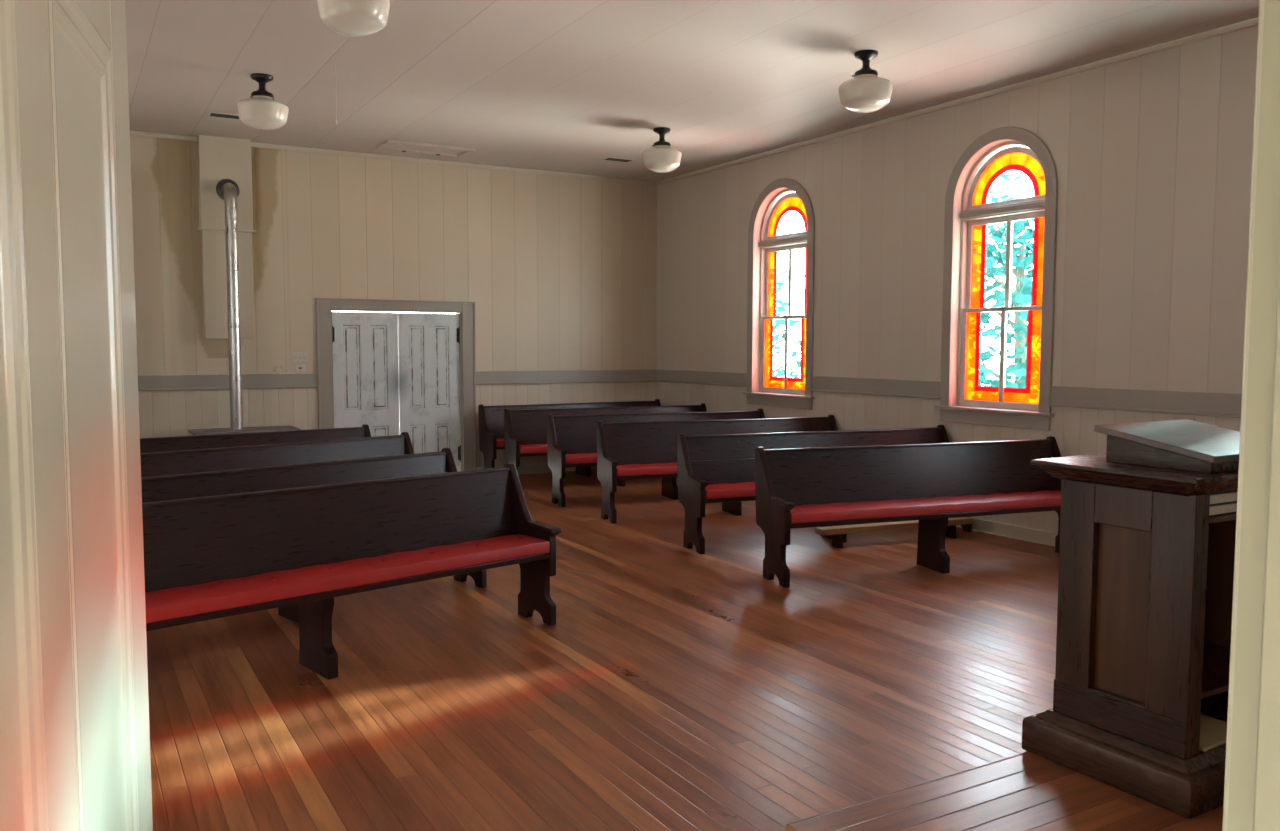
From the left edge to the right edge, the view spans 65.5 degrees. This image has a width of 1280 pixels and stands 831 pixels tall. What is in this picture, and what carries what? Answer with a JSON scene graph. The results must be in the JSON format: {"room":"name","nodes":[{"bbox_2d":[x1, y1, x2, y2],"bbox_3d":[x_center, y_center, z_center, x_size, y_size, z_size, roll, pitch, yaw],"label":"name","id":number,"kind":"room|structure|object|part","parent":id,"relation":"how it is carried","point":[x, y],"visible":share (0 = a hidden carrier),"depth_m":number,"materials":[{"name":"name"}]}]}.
{"room":"church","nodes":[
{"label":"church","id":0,"kind":"room"},
{"bbox_2d":[130,135,656,467],"bbox_3d":[-2.998,-1.106,11.841,7.767,3.988,0.150,-2,5,-30],"label":"wall","id":1,"kind":"structure","parent":0,"point":[558,272],"depth_m":11.77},
{"bbox_2d":[196,135,255,338],"bbox_3d":[-4.467,-1.907,10.749,0.583,2.143,0.165,-2,5,-30],"label":"chimney","id":2,"kind":"object","parent":1,"relation":"attached to","point":[218,158],"visible":0.9,"depth_m":10.68,"materials":[{"name":"beige paint"}]},
{"bbox_2d":[138,373,317,390],"bbox_3d":[-4.909,-0.352,10.679,2.847,0.165,0.034,-2,5,-30],"label":"trim","id":3,"kind":"structure","parent":1,"relation":"attached to","point":[309,380],"depth_m":10.86,"materials":[{"name":"grey paint"}]},
{"bbox_2d":[292,352,307,362],"bbox_3d":[-3.855,-0.658,11.278,0.165,0.115,0.020,-2,5,-30],"label":"switch plate","id":4,"kind":"object","parent":1,"relation":"attached to","point":[297,357],"visible":1,"depth_m":11.28,"materials":[{"name":"grey plastic"}]},
{"bbox_2d":[295,365,305,370],"bbox_3d":[-3.858,-0.538,11.290,0.115,0.075,0.011,-2,5,-30],"label":"outlet plate","id":5,"kind":"object","parent":1,"relation":"attached to","point":[297,367],"visible":1,"depth_m":11.29,"materials":[{"name":"grey plastic"}]},
{"bbox_2d":[332,311,398,436],"bbox_3d":[-3.235,-0.205,11.732,0.786,2.021,0.063,-2,5,-30],"label":"door","id":6,"kind":"structure","parent":1,"relation":"in","point":[365,344],"depth_m":11.71,"materials":[{"name":"white wood"}]},
{"bbox_3d":[-3.231,-0.230,11.734,0.544,1.695,0.020,-2,5,-30],"label":"panel moulding","id":7,"kind":"part","parent":6,"relation":"part of","materials":[{"name":"grey wood"}]},
{"bbox_2d":[130,130,655,185],"bbox_3d":[-2.949,-3.014,11.629,7.367,0.050,0.030,-2,5,-30],"label":"trim","id":8,"kind":"structure","parent":1,"relation":"attached to","point":[133,133],"depth_m":11.72,"materials":[{"name":"beige wood"}]},
{"bbox_2d":[316,298,476,470],"bbox_3d":[-2.904,-0.287,11.935,1.908,2.182,0.184,-2,5,-30],"label":"door frame","id":9,"kind":"structure","parent":1,"relation":"attached to","point":[324,306],"depth_m":11.93,"materials":[{"name":"grey paint"}]},
{"bbox_2d":[398,313,460,471],"bbox_3d":[-2.558,-0.231,12.123,0.768,2.021,0.063,-2,5,-30],"label":"door","id":10,"kind":"structure","parent":1,"relation":"in","point":[428,343],"depth_m":12.11,"materials":[{"name":"white wood"}]},
{"bbox_3d":[-2.564,-0.256,12.120,0.527,1.695,0.020,-2,5,-30],"label":"panel moulding","id":11,"kind":"part","parent":10,"relation":"part of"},
{"bbox_2d":[477,463,596,474],"bbox_3d":[-2.960,0.749,11.899,7.367,0.120,0.018,-2,5,-30],"label":"baseboard","id":12,"kind":"structure","parent":1,"relation":"attached to","point":[530,468],"depth_m":12.82,"materials":[{"name":"beige wood"}]},
{"bbox_2d":[475,369,655,384],"bbox_3d":[-0.911,-0.507,12.990,2.646,0.165,0.034,-2,5,-30],"label":"trim","id":13,"kind":"structure","parent":1,"relation":"attached to","point":[643,375],"depth_m":12.94,"materials":[{"name":"grey paint"}]},
{"bbox_2d":[146,469,1058,830],"bbox_3d":[-0.141,1.197,7.052,7.367,0.080,11.267,-2,5,-30],"label":"floor","id":14,"kind":"structure","parent":0,"point":[672,687],"depth_m":4.83,"materials":[{"name":"brown wood"}]},
{"bbox_2d":[188,426,300,435],"bbox_3d":[-4.234,0.519,10.682,1.060,0.745,0.575,-2,5,-30],"label":"stove","id":15,"kind":"object","parent":14,"relation":"on","point":[212,431],"visible":0.08,"depth_m":10.54,"materials":[{"name":"grey metal"}]},
{"bbox_2d":[216,179,242,429],"bbox_3d":[-4.356,-1.191,10.629,0.236,2.673,0.281,-2,5,-30],"label":"stovepipe","id":16,"kind":"object","parent":15,"relation":"on","point":[227,190],"visible":1,"depth_m":10.53,"materials":[{"name":"grey metal"}]},
{"bbox_2d":[140,424,370,452],"bbox_3d":[-3.372,0.610,8.132,2.644,0.926,0.505,-3,5,-39],"label":"pew","id":17,"kind":"object","parent":14,"relation":"on","point":[160,444],"visible":0.07,"depth_m":8.37,"materials":[{"name":"brown wood"}]},
{"bbox_3d":[-3.496,0.168,8.255,2.530,0.021,0.044,-3,5,-39],"label":"rail","id":18,"kind":"part","parent":17,"relation":"part of","materials":[{"name":"brown wood"}]},
{"bbox_3d":[-2.374,0.554,8.943,0.045,0.926,0.500,-3,5,-39],"label":"panel","id":19,"kind":"part","parent":17,"relation":"part of","materials":[{"name":"brown wood"}]},
{"bbox_2d":[140,432,414,477],"bbox_3d":[-2.727,0.674,7.241,0.505,0.926,2.684,4,6,44],"label":"pew","id":20,"kind":"object","parent":14,"relation":"on","point":[153,464],"visible":0.09,"depth_m":7.42,"materials":[{"name":"brown wood"}]},
{"bbox_3d":[-2.868,0.233,7.350,0.044,0.021,2.570,4,6,44],"label":"rail","id":21,"kind":"part","parent":20,"relation":"part of","materials":[{"name":"brown wood"}]},
{"bbox_3d":[-1.810,0.610,8.171,0.500,0.926,0.045,4,6,44],"label":"panel","id":22,"kind":"part","parent":20,"relation":"part of","materials":[{"name":"brown wood"}]},
{"bbox_2d":[141,448,486,622],"bbox_3d":[-2.113,0.763,5.988,0.505,0.926,2.624,4,6,44],"label":"pew","id":23,"kind":"object","parent":14,"relation":"on","point":[213,483],"visible":0.1,"depth_m":6.17,"materials":[{"name":"brown wood"}]},
{"bbox_3d":[-2.253,0.323,6.097,0.044,0.021,2.510,4,6,44],"label":"rail","id":24,"kind":"part","parent":23,"relation":"part of","materials":[{"name":"brown wood"}]},
{"bbox_3d":[-1.217,0.701,6.896,0.500,0.926,0.045,4,6,44],"label":"panel","id":25,"kind":"part","parent":23,"relation":"part of","materials":[{"name":"brown wood"}]},
{"bbox_2d":[142,463,560,679],"bbox_3d":[-1.613,0.827,5.104,2.684,0.926,0.505,-4,6,-43],"label":"pew","id":26,"kind":"object","parent":14,"relation":"on","point":[219,556],"visible":0.7,"depth_m":5.15,"materials":[{"name":"brown wood"}]},
{"bbox_3d":[-1.748,0.386,5.219,2.570,0.021,0.044,-4,6,-43],"label":"rail","id":27,"kind":"part","parent":26,"relation":"part of","materials":[{"name":"brown wood"}]},
{"bbox_2d":[145,534,549,623],"bbox_3d":[-1.574,0.815,5.061,2.558,0.074,0.327,-4,6,-43],"label":"cushion","id":28,"kind":"object","parent":26,"relation":"on","point":[175,601],"depth_m":5.01,"materials":[{"name":"red fabric"}]},
{"bbox_3d":[-1.582,0.870,5.074,2.570,0.035,0.341,-4,6,-43],"label":"seat","id":29,"kind":"part","parent":26,"relation":"part of","materials":[{"name":"red fabric"}]},
{"bbox_3d":[-0.659,0.766,5.997,0.045,0.926,0.500,-4,6,-43],"label":"panel","id":30,"kind":"part","parent":26,"relation":"part of","materials":[{"name":"brown wood"}]},
{"bbox_3d":[-0.566,0.662,5.889,0.069,0.045,0.237,-4,6,-43],"label":"armrest","id":31,"kind":"part","parent":26,"relation":"part of","materials":[{"name":"brown wood"}]},
{"bbox_2d":[478,399,660,476],"bbox_3d":[-0.749,0.295,12.670,2.604,0.926,0.505,-2,5,-31],"label":"pew","id":32,"kind":"object","parent":14,"relation":"on","point":[491,418],"visible":0.38,"depth_m":12.23,"materials":[{"name":"brown wood"}]},
{"bbox_3d":[-1.840,0.338,12.027,0.045,0.926,0.500,-2,5,-31],"label":"panel","id":33,"kind":"part","parent":32,"relation":"part of","materials":[{"name":"brown wood"}]},
{"bbox_3d":[-1.770,0.235,11.902,0.069,0.045,0.237,-2,5,-31],"label":"armrest","id":34,"kind":"part","parent":32,"relation":"part of","materials":[{"name":"brown wood"}]},
{"bbox_2d":[496,438,504,446],"bbox_3d":[-0.720,0.284,12.620,2.478,0.074,0.327,-2,5,-31],"label":"cushion","id":35,"kind":"object","parent":32,"relation":"on","point":[500,442],"depth_m":11.88,"materials":[{"name":"red fabric"}]},
{"bbox_3d":[-0.849,-0.148,12.810,2.490,0.021,0.044,-2,5,-31],"label":"rail","id":36,"kind":"part","parent":32,"relation":"part of","materials":[{"name":"brown wood"}]},
{"bbox_2d":[504,403,706,486],"bbox_3d":[-0.287,0.356,11.821,2.624,0.926,0.505,-2,4,-24],"label":"pew","id":37,"kind":"object","parent":14,"relation":"on","point":[525,430],"visible":0.38,"depth_m":11.54,"materials":[{"name":"brown wood"}]},
{"bbox_3d":[-1.453,0.390,11.301,0.045,0.926,0.500,-2,4,-24],"label":"panel","id":38,"kind":"part","parent":37,"relation":"part of","materials":[{"name":"brown wood"}]},
{"bbox_3d":[-1.397,0.288,11.169,0.069,0.045,0.237,-2,4,-24],"label":"armrest","id":39,"kind":"part","parent":37,"relation":"part of","materials":[{"name":"brown wood"}]},
{"bbox_3d":[-0.268,0.399,11.783,2.510,0.035,0.341,-2,4,-24],"label":"seat","id":40,"kind":"part","parent":37,"relation":"part of","materials":[{"name":"brown wood"}]},
{"bbox_2d":[520,444,547,453],"bbox_3d":[-0.263,0.344,11.768,2.498,0.074,0.327,-2,4,-24],"label":"cushion","id":41,"kind":"object","parent":37,"relation":"on","point":[524,448],"depth_m":11.20,"materials":[{"name":"red fabric"}]},
{"bbox_3d":[-0.367,-0.088,11.972,2.510,0.021,0.044,-2,4,-24],"label":"rail","id":42,"kind":"part","parent":37,"relation":"part of","materials":[{"name":"brown wood"}]},
{"bbox_3d":[0.878,0.321,12.345,0.045,0.926,0.500,-2,4,-24],"label":"panel","id":43,"kind":"part","parent":37,"relation":"part of","materials":[{"name":"brown wood"}]},
{"bbox_2d":[547,408,764,506],"bbox_3d":[0.306,0.426,10.836,2.624,0.926,0.505,-2,4,-23],"label":"pew","id":44,"kind":"object","parent":14,"relation":"on","point":[571,439],"visible":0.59,"depth_m":10.57,"materials":[{"name":"brown wood"}]},
{"bbox_3d":[-0.867,0.460,10.331,0.045,0.926,0.500,-2,4,-23],"label":"panel","id":45,"kind":"part","parent":44,"relation":"part of","materials":[{"name":"brown wood"}]},
{"bbox_3d":[-0.812,0.358,10.198,0.069,0.045,0.237,-2,4,-23],"label":"armrest","id":46,"kind":"part","parent":44,"relation":"part of","materials":[{"name":"brown wood"}]},
{"bbox_3d":[0.324,0.470,10.798,2.510,0.035,0.341,-2,4,-23],"label":"seat","id":47,"kind":"part","parent":44,"relation":"part of","materials":[{"name":"brown wood"}]},
{"bbox_2d":[565,453,596,463],"bbox_3d":[0.328,0.415,10.783,2.498,0.074,0.327,-2,4,-23],"label":"cushion","id":48,"kind":"object","parent":44,"relation":"on","point":[570,458],"depth_m":10.23,"materials":[{"name":"red fabric"}]},
{"bbox_3d":[0.227,-0.017,10.988,2.510,0.021,0.044,-2,4,-23],"label":"rail","id":49,"kind":"part","parent":44,"relation":"part of","materials":[{"name":"brown wood"}]},
{"bbox_3d":[1.476,0.393,11.346,0.045,0.926,0.500,-2,4,-23],"label":"panel","id":50,"kind":"part","parent":44,"relation":"part of","materials":[{"name":"brown wood"}]},
{"bbox_2d":[596,415,837,523],"bbox_3d":[0.887,0.498,9.843,2.634,0.926,0.505,-1,4,-21],"label":"pew","id":51,"kind":"object","parent":14,"relation":"on","point":[625,450],"visible":0.51,"depth_m":9.66,"materials":[{"name":"brown wood"}]},
{"bbox_3d":[-0.313,0.527,9.391,0.045,0.926,0.500,-1,4,-21],"label":"panel","id":52,"kind":"part","parent":51,"relation":"part of","materials":[{"name":"brown wood"}]},
{"bbox_3d":[-0.265,0.425,9.256,0.069,0.045,0.237,-1,4,-21],"label":"armrest","id":53,"kind":"part","parent":51,"relation":"part of","materials":[{"name":"brown wood"}]},
{"bbox_2d":[616,462,677,475],"bbox_3d":[0.907,0.486,9.789,2.508,0.074,0.327,-1,4,-21],"label":"cushion","id":54,"kind":"object","parent":51,"relation":"on","point":[624,468],"depth_m":9.35,"materials":[{"name":"red fabric"}]},
{"bbox_3d":[0.902,0.541,9.804,2.520,0.035,0.341,-1,4,-21],"label":"seat","id":55,"kind":"part","parent":51,"relation":"part of","materials":[{"name":"brown wood"}]},
{"bbox_3d":[0.817,0.054,9.998,2.520,0.021,0.044,-1,4,-21],"label":"rail","id":56,"kind":"part","parent":51,"relation":"part of","materials":[{"name":"brown wood"}]},
{"bbox_3d":[2.085,0.468,10.299,0.045,0.926,0.500,-1,4,-21],"label":"panel","id":57,"kind":"part","parent":51,"relation":"part of","materials":[{"name":"brown wood"}]},
{"bbox_2d":[677,425,971,553],"bbox_3d":[1.634,0.593,8.519,2.684,0.926,0.505,-1,4,-21],"label":"pew","id":58,"kind":"object","parent":14,"relation":"on","point":[714,479],"visible":0.46,"depth_m":8.30,"materials":[{"name":"brown wood"}]},
{"bbox_3d":[0.416,0.624,8.044,0.045,0.926,0.500,-1,4,-21],"label":"panel","id":59,"kind":"part","parent":58,"relation":"part of","materials":[{"name":"brown wood"}]},
{"bbox_3d":[0.466,0.522,7.909,0.069,0.045,0.237,-1,4,-21],"label":"armrest","id":60,"kind":"part","parent":58,"relation":"part of","materials":[{"name":"brown wood"}]},
{"bbox_3d":[1.650,0.636,8.480,2.570,0.035,0.341,-1,4,-21],"label":"seat","id":61,"kind":"part","parent":58,"relation":"part of","materials":[{"name":"brown wood"}]},
{"bbox_2d":[705,482,755,498],"bbox_3d":[1.655,0.581,8.466,2.558,0.074,0.327,-1,4,-21],"label":"cushion","id":62,"kind":"object","parent":58,"relation":"on","point":[715,490],"depth_m":7.97,"materials":[{"name":"red fabric"}]},
{"bbox_3d":[1.562,0.149,8.674,2.570,0.021,0.044,-1,4,-21],"label":"rail","id":63,"kind":"part","parent":58,"relation":"part of","materials":[{"name":"brown wood"}]},
{"bbox_3d":[2.850,0.561,8.999,0.045,0.926,0.500,-1,4,-21],"label":"panel","id":64,"kind":"part","parent":58,"relation":"part of","materials":[{"name":"brown wood"}]},
{"bbox_2d":[815,517,973,547],"bbox_3d":[2.162,0.985,8.383,1.520,0.165,0.110,-1,4,-21],"label":"footboard","id":65,"kind":"object","parent":14,"relation":"on","point":[837,532],"visible":0.91,"depth_m":8.26,"materials":[{"name":"brown wood"}]},
{"bbox_2d":[755,436,1061,587],"bbox_3d":[2.158,0.672,7.405,2.674,0.926,0.505,-1,4,-20],"label":"pew","id":66,"kind":"object","parent":14,"relation":"on","point":[931,484],"visible":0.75,"depth_m":7.35,"materials":[{"name":"brown wood"}]},
{"bbox_3d":[0.931,0.701,6.968,0.045,0.926,0.500,-1,4,-20],"label":"panel","id":67,"kind":"part","parent":66,"relation":"part of","materials":[{"name":"brown wood"}]},
{"bbox_3d":[0.978,0.599,6.832,0.069,0.045,0.237,-1,4,-20],"label":"armrest","id":68,"kind":"part","parent":66,"relation":"part of","materials":[{"name":"brown wood"}]},
{"bbox_3d":[2.091,0.228,7.562,2.560,0.021,0.044,-1,4,-20],"label":"rail","id":69,"kind":"part","parent":66,"relation":"part of","materials":[{"name":"brown wood"}]},
{"bbox_2d":[790,490,1060,523],"bbox_3d":[2.177,0.661,7.351,2.548,0.074,0.327,-1,4,-20],"label":"cushion","id":70,"kind":"object","parent":66,"relation":"on","point":[951,503],"depth_m":7.25,"materials":[{"name":"red fabric"}]},
{"bbox_3d":[2.173,0.716,7.366,2.560,0.035,0.341,-1,4,-20],"label":"seat","id":71,"kind":"part","parent":66,"relation":"part of","materials":[{"name":"brown wood"}]},
{"bbox_3d":[3.383,0.643,7.848,0.045,0.926,0.500,-1,4,-20],"label":"panel","id":72,"kind":"part","parent":66,"relation":"part of","materials":[{"name":"brown wood"}]},
{"bbox_3d":[3.165,1.333,3.539,5.127,0.156,1.873,-2,5,-30],"label":"platform","id":73,"kind":"object","parent":14,"relation":"on","visible":0},
{"bbox_2d":[786,751,1222,830],"bbox_3d":[3.151,1.243,3.537,5.147,0.024,1.893,-2,5,-30],"label":"platform","id":74,"kind":"object","parent":73,"relation":"on","point":[1025,791],"visible":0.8,"depth_m":3.17,"materials":[{"name":"brown wood"}]},
{"bbox_2d":[1022,453,1237,818],"bbox_3d":[1.939,0.692,3.550,0.900,1.067,0.630,-2,5,-30],"label":"pulpit","id":75,"kind":"object","parent":74,"relation":"on","point":[1146,574],"visible":0.72,"depth_m":3.34,"materials":[{"name":"brown wood"}]},
{"bbox_3d":[1.618,1.024,3.382,0.006,0.116,0.490,-2,5,-30],"label":"board","id":76,"kind":"part","parent":75,"relation":"part of","materials":[{"name":"brown wood"}]},
{"bbox_3d":[1.650,0.667,3.381,0.012,0.620,0.240,-2,5,-30],"label":"sunk panel","id":77,"kind":"part","parent":75,"relation":"part of","materials":[{"name":"brown wood"}]},
{"bbox_3d":[1.639,0.657,3.368,0.042,0.849,0.490,-2,5,-30],"label":"frame","id":78,"kind":"part","parent":75,"relation":"part of","materials":[{"name":"brown wood"}]},
{"bbox_2d":[1094,419,1239,473],"bbox_3d":[1.939,0.100,3.451,0.550,0.128,0.428,-2,5,-30],"label":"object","id":79,"kind":"object","parent":75,"relation":"on","point":[1184,445],"visible":0.89,"depth_m":3.36,"materials":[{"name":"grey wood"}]},
{"bbox_2d":[1199,714,1226,751],"bbox_3d":[1.896,1.074,3.399,0.300,0.012,0.220,-2,5,-33],"label":"paper stack","id":80,"kind":"object","parent":75,"relation":"on","point":[1213,732],"visible":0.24,"depth_m":3.35,"materials":[{"name":"beige paper"}]},
{"bbox_2d":[1201,642,1229,698],"bbox_3d":[1.941,0.896,3.560,0.656,0.020,0.430,-2,5,-30],"label":"shelf","id":81,"kind":"object","parent":75,"relation":"attached to","point":[1216,655],"depth_m":3.50,"materials":[{"name":"brown wood"}]},
{"bbox_3d":[2.244,0.634,3.717,0.042,0.849,0.490,-2,5,-30],"label":"frame","id":82,"kind":"part","parent":75,"relation":"part of","materials":[{"name":"brown wood"}]},
{"bbox_3d":[2.228,0.645,3.715,0.012,0.620,0.240,-2,5,-30],"label":"sunk panel","id":83,"kind":"part","parent":75,"relation":"part of","materials":[{"name":"brown wood"}]},
{"bbox_2d":[1209,513,1235,523],"bbox_3d":[1.942,0.319,3.520,0.656,0.020,0.430,-2,5,-30],"label":"shelf","id":84,"kind":"object","parent":75,"relation":"attached to","point":[1226,517],"depth_m":3.25,"materials":[{"name":"brown wood"}]},
{"bbox_2d":[1209,502,1236,516],"bbox_3d":[1.841,0.303,3.337,0.233,0.036,0.200,-2,5,-30],"label":"book","id":85,"kind":"object","parent":75,"relation":"on","point":[1226,508],"visible":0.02,"depth_m":3.27,"materials":[{"name":"grey paper"}]},
{"bbox_2d":[1210,490,1237,504],"bbox_3d":[1.831,0.266,3.325,0.253,0.037,0.200,-2,5,-30],"label":"book","id":86,"kind":"object","parent":85,"relation":"on","point":[1228,496],"visible":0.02,"depth_m":3.26,"materials":[{"name":"grey paper"}]},
{"bbox_2d":[125,0,1258,181],"bbox_3d":[-0.146,-2.743,6.795,7.767,0.100,11.617,-2,5,-30],"label":"ceiling","id":87,"kind":"structure","parent":0,"point":[563,86],"depth_m":7.87,"materials":[{"name":"paint"}]},
{"bbox_2d":[207,112,239,119],"bbox_3d":[-3.984,-2.896,9.621,0.360,0.008,0.200,-2,5,-30],"label":"ceiling vent","id":88,"kind":"object","parent":87,"relation":"in","point":[210,114],"visible":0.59,"depth_m":9.59,"materials":[{"name":"grey plastic"}]},
{"bbox_2d":[236,73,288,130],"bbox_3d":[-3.116,-2.581,8.209,0.406,0.435,0.406,-2,5,-30],"label":"ceiling lamp","id":89,"kind":"object","parent":87,"relation":"attached to","point":[260,111],"visible":1,"depth_m":8.11,"materials":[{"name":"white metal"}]},
{"bbox_3d":[-3.116,-2.498,8.215,0.406,0.270,0.406,-2,5,-30],"label":"globe","id":90,"kind":"part","parent":89,"relation":"part of","materials":[{"name":"white glass"}]},
{"bbox_2d":[335,65,337,124],"bbox_3d":[-2.412,-2.541,7.883,0.018,0.465,0.018,-2,5,-30],"label":"pull cord","id":91,"kind":"object","parent":87,"relation":"hanging from","point":[336,123],"visible":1,"depth_m":7.89,"materials":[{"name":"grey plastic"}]},
{"bbox_2d":[316,0,389,35],"bbox_3d":[-1.635,-2.398,5.668,0.406,0.435,0.406,-2,5,-30],"label":"ceiling lamp","id":92,"kind":"object","parent":87,"relation":"attached to","point":[346,17],"visible":1,"depth_m":5.57,"materials":[{"name":"white glass"}]},
{"bbox_2d":[376,139,474,157],"bbox_3d":[-2.403,-2.987,11.158,1.000,0.036,0.470,-2,5,-30],"label":"attic hatch","id":93,"kind":"object","parent":87,"relation":"attached to","point":[389,145],"visible":1,"depth_m":11.15,"materials":[{"name":"paint"}]},
{"bbox_3d":[-2.403,-3.001,11.157,0.860,0.008,0.340,-2,5,-30],"label":"lid","id":94,"kind":"part","parent":93,"relation":"part of","materials":[{"name":"paint"}]},
{"bbox_2d":[601,157,634,162],"bbox_3d":[-0.259,-3.045,11.843,0.360,0.008,0.200,-2,5,-30],"label":"ceiling vent","id":95,"kind":"object","parent":87,"relation":"in","point":[615,159],"visible":1,"depth_m":11.82,"materials":[{"name":"grey plastic"}]},
{"bbox_2d":[642,127,681,172],"bbox_3d":[0.225,-2.713,10.189,0.406,0.435,0.406,-2,5,-30],"label":"ceiling lamp","id":96,"kind":"object","parent":87,"relation":"attached to","point":[661,158],"visible":1,"depth_m":10.08,"materials":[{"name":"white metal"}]},
{"bbox_3d":[0.224,-2.631,10.195,0.406,0.270,0.406,-2,5,-30],"label":"globe","id":97,"kind":"part","parent":96,"relation":"part of","materials":[{"name":"white glass"}]},
{"bbox_2d":[838,50,892,112],"bbox_3d":[1.710,-2.523,7.531,0.406,0.435,0.406,-2,5,-30],"label":"ceiling lamp","id":98,"kind":"object","parent":87,"relation":"attached to","point":[866,92],"visible":1,"depth_m":7.42,"materials":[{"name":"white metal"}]},
{"bbox_3d":[1.710,-2.441,7.537,0.406,0.270,0.406,-2,5,-30],"label":"globe","id":99,"kind":"part","parent":98,"relation":"part of","materials":[{"name":"white glass"}]},
{"bbox_2d":[656,25,1257,533],"bbox_3d":[3.174,-0.875,8.741,0.200,3.988,11.417,-2,5,-30],"label":"wall","id":100,"kind":"structure","parent":0,"point":[1152,153],"depth_m":8.16,"materials":[{"name":"beige wood"}]},
{"bbox_2d":[656,369,746,386],"bbox_3d":[0.742,-0.486,12.742,0.034,0.165,2.121,-2,5,-30],"label":"trim","id":101,"kind":"structure","parent":100,"relation":"attached to","point":[675,376],"depth_m":12.62,"materials":[{"name":"grey paint"}]},
{"bbox_2d":[742,178,814,409],"bbox_3d":[1.641,-1.383,11.285,0.255,2.567,1.250,-2,5,-30],"label":"window","id":102,"kind":"structure","parent":100,"relation":"in","point":[784,391],"depth_m":11.38,"materials":[{"name":"multicoloured glass"}]},
{"bbox_3d":[1.674,-0.692,11.354,0.035,0.890,0.910,-2,5,-30],"label":"sash","id":103,"kind":"part","parent":102,"relation":"part of","materials":[{"name":"multicoloured glass"}]},
{"bbox_3d":[1.713,-1.516,11.318,0.035,0.830,0.910,-2,5,-30],"label":"sash","id":104,"kind":"part","parent":102,"relation":"part of","materials":[{"name":"glass"}]},
{"bbox_3d":[1.708,-2.267,11.261,0.035,0.501,0.910,-2,5,-30],"label":"fanlight sash","id":105,"kind":"part","parent":102,"relation":"part of","materials":[{"name":"multicoloured glass"}]},
{"bbox_2d":[811,376,940,398],"bbox_3d":[2.328,-0.290,10.011,0.034,0.165,1.840,-2,5,-30],"label":"trim","id":106,"kind":"structure","parent":100,"relation":"attached to","point":[866,386],"depth_m":9.91,"materials":[{"name":"grey paint"}]},
{"bbox_2d":[656,17,1258,185],"bbox_3d":[3.041,-2.790,8.614,0.030,0.050,11.267,-2,5,-30],"label":"trim","id":107,"kind":"structure","parent":100,"relation":"attached to","point":[1253,22],"depth_m":8.46,"materials":[{"name":"beige wood"}]},
{"bbox_2d":[934,127,1057,430],"bbox_3d":[3.157,-1.195,8.675,0.255,2.567,1.250,-2,5,-30],"label":"window","id":108,"kind":"structure","parent":100,"relation":"in","point":[1028,407],"depth_m":8.71,"materials":[{"name":"multicoloured glass"}]},
{"bbox_3d":[3.190,-0.505,8.744,0.035,0.890,0.910,-2,5,-30],"label":"sash","id":109,"kind":"part","parent":108,"relation":"part of","materials":[{"name":"multicoloured glass"}]},
{"bbox_3d":[3.229,-1.329,8.707,0.035,0.830,0.910,-2,5,-30],"label":"sash","id":110,"kind":"part","parent":108,"relation":"part of","materials":[{"name":"multicoloured glass"}]},
{"bbox_3d":[3.223,-2.080,8.650,0.035,0.501,0.910,-2,5,-30],"label":"fanlight sash","id":111,"kind":"part","parent":108,"relation":"part of","materials":[{"name":"multicoloured glass"}]},
{"bbox_2d":[956,517,1057,545],"bbox_3d":[3.038,0.979,8.882,0.018,0.110,11.267,-2,5,-30],"label":"baseboard","id":112,"kind":"structure","parent":100,"relation":"attached to","point":[1012,531],"depth_m":8.55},
{"bbox_2d":[1049,386,1241,417],"bbox_3d":[3.845,-0.103,7.398,0.034,0.165,1.846,-2,5,-30],"label":"trim","id":113,"kind":"structure","parent":100,"relation":"attached to","point":[1153,401],"depth_m":7.44,"materials":[{"name":"grey paint"}]},
{"bbox_2d":[1227,0,1279,830],"bbox_3d":[2.723,-0.399,1.987,7.767,3.988,0.150,-2,5,-30],"label":"wall","id":114,"kind":"structure","parent":0,"point":[1266,251],"depth_m":0.80,"materials":[{"name":"beige paint"}]},
{"bbox_2d":[0,0,152,830],"bbox_3d":[-0.470,0.546,0.789,0.041,2.073,0.840,-1,4,-18],"label":"door","id":115,"kind":"structure","parent":114,"relation":"in","point":[75,729],"depth_m":0.83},
{"bbox_2d":[1222,0,1279,830],"bbox_3d":[0.568,0.486,0.803,0.124,2.220,0.167,-2,5,-30],"label":"door frame","id":116,"kind":"structure","parent":114,"relation":"attached to","point":[1266,813],"depth_m":0.79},
{"label":"outside","id":117,"kind":"structure","parent":0,"visible":0},
{"bbox_2d":[979,173,1033,387],"bbox_3d":[6.238,-1.642,16.461,4.452,5.097,4.407,-2,5,-30],"label":"tree","id":118,"kind":"object","parent":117,"point":[1022,258],"visible":0.2,"depth_m":15.53,"materials":[{"name":"green plant"}]},
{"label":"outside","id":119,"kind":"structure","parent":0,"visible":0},
{"bbox_2d":[773,251,804,377],"bbox_3d":[2.437,-1.971,22.159,4.059,4.939,3.620,-2,5,-30],"label":"tree","id":120,"kind":"object","parent":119,"point":[778,322],"visible":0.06,"depth_m":22.18,"materials":[{"name":"green plant"}]}
]}

